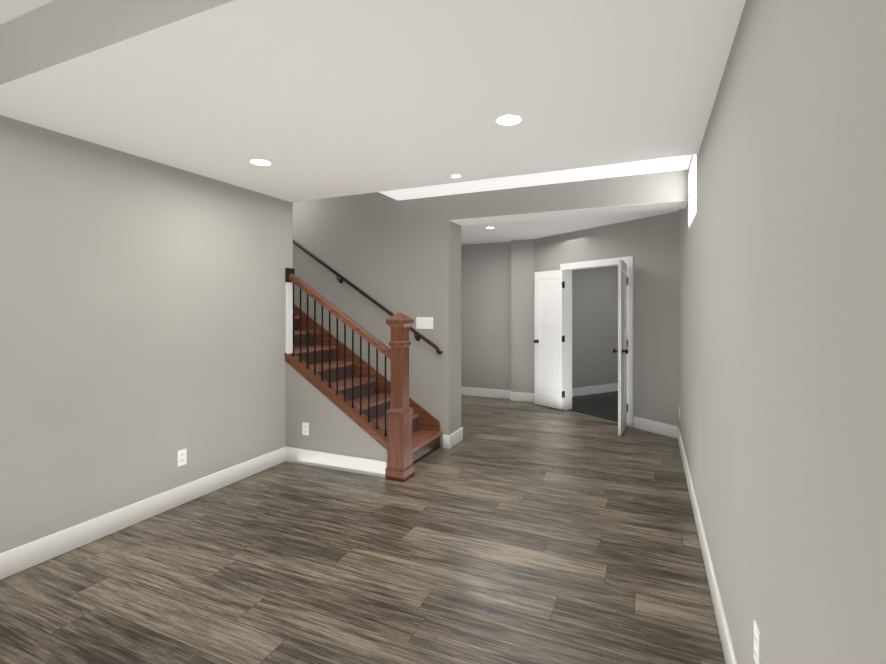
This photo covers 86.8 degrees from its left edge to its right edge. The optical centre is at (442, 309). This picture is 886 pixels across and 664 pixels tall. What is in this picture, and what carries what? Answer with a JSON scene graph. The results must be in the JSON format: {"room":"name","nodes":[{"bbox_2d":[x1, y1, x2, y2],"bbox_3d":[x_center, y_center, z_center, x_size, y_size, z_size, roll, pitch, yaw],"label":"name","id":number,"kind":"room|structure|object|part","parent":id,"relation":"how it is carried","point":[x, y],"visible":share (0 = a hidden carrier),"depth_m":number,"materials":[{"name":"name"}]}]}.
{"room":"finished basement","nodes":[
{"label":"finished basement","id":0,"kind":"room"},
{"bbox_2d":[0,0,53,24],"bbox_3d":[-1.655,-1.465,-0.156,3.800,0.270,3.960,0,0,24],"label":"ceiling","id":1,"kind":"structure","parent":0,"point":[11,9],"depth_m":2.06,"materials":[{"name":"white paint"}]},
{"bbox_2d":[0,115,292,552],"bbox_3d":[-2.833,-0.075,1.696,0.150,3.050,6.400,0,0,24],"label":"wall","id":2,"kind":"structure","parent":0,"point":[142,321],"depth_m":3.12,"materials":[{"name":"paint"}]},
{"bbox_2d":[0,446,285,579],"bbox_3d":[-2.778,1.380,1.618,0.015,0.140,6.300,0,0,24],"label":"baseboard","id":3,"kind":"structure","parent":2,"relation":"attached to","point":[29,554],"depth_m":3.10,"materials":[{"name":"white wood"}]},
{"bbox_2d":[177,448,186,466],"bbox_3d":[-1.949,1.103,3.503,0.008,0.116,0.072,0,0,24],"label":"outlet","id":4,"kind":"object","parent":2,"relation":"attached to","point":[181,457],"visible":1,"depth_m":3.50,"materials":[{"name":"white plastic"}]},
{"bbox_2d":[286,282,292,353],"bbox_3d":[-1.484,0.076,4.546,0.017,0.730,0.093,0,0,24],"label":"trim","id":5,"kind":"structure","parent":2,"relation":"attached to","point":[289,317],"depth_m":4.53,"materials":[{"name":"white wood"}]},
{"bbox_2d":[285,361,386,461],"bbox_3d":[-0.976,0.948,4.320,1.131,1.003,0.100,0,0,24],"label":"wall","id":6,"kind":"structure","parent":0,"point":[334,428],"depth_m":4.34,"materials":[{"name":"paint"}]},
{"bbox_2d":[302,422,308,434],"bbox_3d":[-1.291,1.117,4.399,0.072,0.116,0.008,0,0,24],"label":"outlet","id":7,"kind":"object","parent":6,"relation":"attached to","point":[305,428],"visible":1,"depth_m":4.40,"materials":[{"name":"white plastic"}]},
{"bbox_2d":[284,447,386,477],"bbox_3d":[-0.991,1.380,4.262,1.111,0.140,0.019,0,0,24],"label":"baseboard","id":8,"kind":"structure","parent":6,"relation":"attached to","point":[358,465],"depth_m":4.24,"materials":[{"name":"white wood"}]},
{"bbox_2d":[0,391,725,663],"bbox_3d":[0.876,1.497,4.542,11.000,0.106,14.600,0,0,24],"label":"floor","id":9,"kind":"structure","parent":0,"point":[506,531],"depth_m":2.63,"materials":[{"name":"brown wood"}]},
{"bbox_2d":[285,268,441,481],"bbox_3d":[-2.027,0.026,5.251,4.177,2.854,1.039,0,0,24],"label":"staircase","id":10,"kind":"structure","parent":9,"relation":"on","point":[397,422],"depth_m":4.35,"materials":[{"name":"brown wood"}]},
{"bbox_2d":[444,427,462,448],"bbox_3d":[0.116,1.380,5.044,0.045,0.140,0.335,0,0,24],"label":"baseboard","id":11,"kind":"structure","parent":9,"relation":"on","point":[451,440],"depth_m":4.98,"materials":[{"name":"white wood"}]},
{"bbox_2d":[0,0,745,201],"bbox_3d":[-0.368,-1.325,2.762,3.800,0.550,2.420,0,0,24],"label":"ceiling","id":12,"kind":"structure","parent":0,"point":[315,99],"depth_m":2.17,"materials":[{"name":"white paint"}]},
{"bbox_2d":[248,158,272,165],"bbox_3d":[-1.296,-1.054,3.336,0.167,0.016,0.167,0,0,24],"label":"recessed light","id":13,"kind":"object","parent":12,"relation":"in","point":[260,162],"visible":0.98,"depth_m":3.33,"materials":[{"name":"white plastic"}]},
{"bbox_2d":[450,174,461,177],"bbox_3d":[0.102,-1.054,3.681,0.092,0.016,0.092,0,0,24],"label":"recessed light","id":14,"kind":"object","parent":12,"relation":"in","point":[455,176],"visible":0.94,"depth_m":3.68,"materials":[{"name":"white plastic"}]},
{"bbox_2d":[494,114,523,125],"bbox_3d":[0.365,-1.054,2.592,0.167,0.016,0.167,0,0,24],"label":"recessed light","id":15,"kind":"object","parent":12,"relation":"in","point":[509,119],"visible":0.96,"depth_m":2.59,"materials":[{"name":"white plastic"}]},
{"bbox_2d":[293,169,687,447],"bbox_3d":[-0.963,-0.075,5.539,6.830,3.050,0.358,0,0,24],"label":"wall","id":16,"kind":"structure","parent":0,"point":[393,256],"depth_m":5.07,"materials":[{"name":"paint"}]},
{"bbox_2d":[293,240,442,354],"bbox_3d":[-1.233,-0.414,5.421,2.654,1.758,0.095,0,0,24],"label":"wall-mounted handrail","id":17,"kind":"object","parent":16,"relation":"attached to","point":[419,336],"visible":0.67,"depth_m":5.22,"materials":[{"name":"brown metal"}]},
{"bbox_3d":[-0.197,0.140,5.010,0.200,0.125,0.008,0,0,24],"label":"light switch plate","id":18,"kind":"part","parent":16,"relation":"part of","materials":[{"name":"white plastic"}]},
{"bbox_2d":[449,200,687,225],"bbox_3d":[1.148,-0.938,4.614,2.220,0.003,0.348,0,0,24],"label":"soffit","id":19,"kind":"structure","parent":16,"relation":"attached to","point":[670,205],"depth_m":4.55,"materials":[{"name":"white paint"}]},
{"bbox_2d":[461,239,533,392],"bbox_3d":[-0.731,-0.075,8.466,4.892,3.050,0.280,0,0,24],"label":"wall","id":20,"kind":"structure","parent":0,"point":[497,315],"depth_m":7.73,"materials":[{"name":"paint"}]},
{"bbox_2d":[461,387,515,398],"bbox_3d":[-0.827,1.380,8.487,4.300,0.140,0.019,0,0,24],"label":"baseboard","id":21,"kind":"structure","parent":20,"relation":"attached to","point":[482,392],"depth_m":7.78,"materials":[{"name":"white wood"}]},
{"bbox_2d":[379,155,691,199],"bbox_3d":[0.681,-1.400,4.125,2.980,0.400,0.920,0,0,24],"label":"ceiling","id":22,"kind":"structure","parent":0,"point":[624,169],"depth_m":4.28,"materials":[{"name":"white paint"}]},
{"bbox_2d":[461,209,678,244],"bbox_3d":[2.419,-1.355,8.042,11.000,0.490,6.950,0,0,24],"label":"ceiling","id":23,"kind":"structure","parent":0,"point":[505,231],"depth_m":6.32,"materials":[{"name":"white paint"}]},
{"bbox_2d":[572,266,617,387],"bbox_3d":[4.317,-0.075,6.498,3.880,3.050,4.690,0,0,-30],"label":"wall","id":24,"kind":"structure","parent":0,"point":[594,322],"depth_m":8.08,"materials":[{"name":"paint"}]},
{"bbox_2d":[572,383,617,396],"bbox_3d":[4.704,1.380,7.668,5.642,0.140,2.651,0,0,24],"label":"baseboard","id":25,"kind":"structure","parent":24,"relation":"attached to","point":[581,391],"depth_m":8.06,"materials":[{"name":"white wood"}]},
{"bbox_2d":[534,211,678,426],"bbox_3d":[2.093,-0.075,6.344,0.120,3.050,2.420,0,0,-30],"label":"wall","id":26,"kind":"structure","parent":0,"point":[650,245],"depth_m":5.60,"materials":[{"name":"paint"}]},
{"bbox_2d":[534,270,564,409],"bbox_3d":[1.575,0.430,6.965,0.173,2.015,0.547,0,0,-36],"label":"door leaf","id":27,"kind":"structure","parent":26,"relation":"in","point":[549,335],"depth_m":6.94,"materials":[{"name":"white wood"}]},
{"bbox_2d":[560,256,632,427],"bbox_3d":[2.090,0.393,6.348,0.156,2.115,1.240,0,0,-30],"label":"door frame","id":28,"kind":"structure","parent":26,"relation":"attached to","point":[567,268],"depth_m":6.43,"materials":[{"name":"white wood"}]},
{"bbox_2d":[612,259,627,435],"bbox_3d":[2.146,0.430,5.602,0.173,2.015,0.547,0,0,28],"label":"door leaf","id":29,"kind":"structure","parent":26,"relation":"in","point":[622,350],"depth_m":5.48,"materials":[{"name":"white wood"}]},
{"bbox_2d":[634,416,675,437],"bbox_3d":[2.483,1.380,5.523,0.450,0.140,0.352,0,0,24],"label":"baseboard","id":30,"kind":"structure","parent":26,"relation":"attached to","point":[656,427],"depth_m":5.50,"materials":[{"name":"white wood"}]},
{"bbox_2d":[679,0,885,663],"bbox_3d":[0.975,-0.075,1.285,0.150,3.050,8.720,0,0,24],"label":"wall","id":31,"kind":"structure","parent":0,"point":[782,328],"depth_m":1.06,"materials":[{"name":"paint"}]},
{"bbox_2d":[689,155,695,227],"bbox_3d":[1.999,-0.920,3.604,0.148,0.500,0.730,0,0,24],"label":"window","id":32,"kind":"structure","parent":31,"relation":"in","point":[692,191],"depth_m":3.72,"materials":[{"name":"white"}]},
{"bbox_2d":[676,426,737,663],"bbox_3d":[0.892,1.380,1.301,0.015,0.140,8.682,0,0,24],"label":"baseboard","id":33,"kind":"structure","parent":31,"relation":"attached to","point":[725,637],"depth_m":2.40,"materials":[{"name":"white wood"}]},
{"bbox_2d":[754,620,760,663],"bbox_3d":[0.942,1.010,1.409,0.008,0.116,0.072,0,0,24],"label":"outlet","id":34,"kind":"object","parent":31,"relation":"attached to","point":[757,646],"visible":1,"depth_m":1.39,"materials":[{"name":"white plastic"}]}
]}

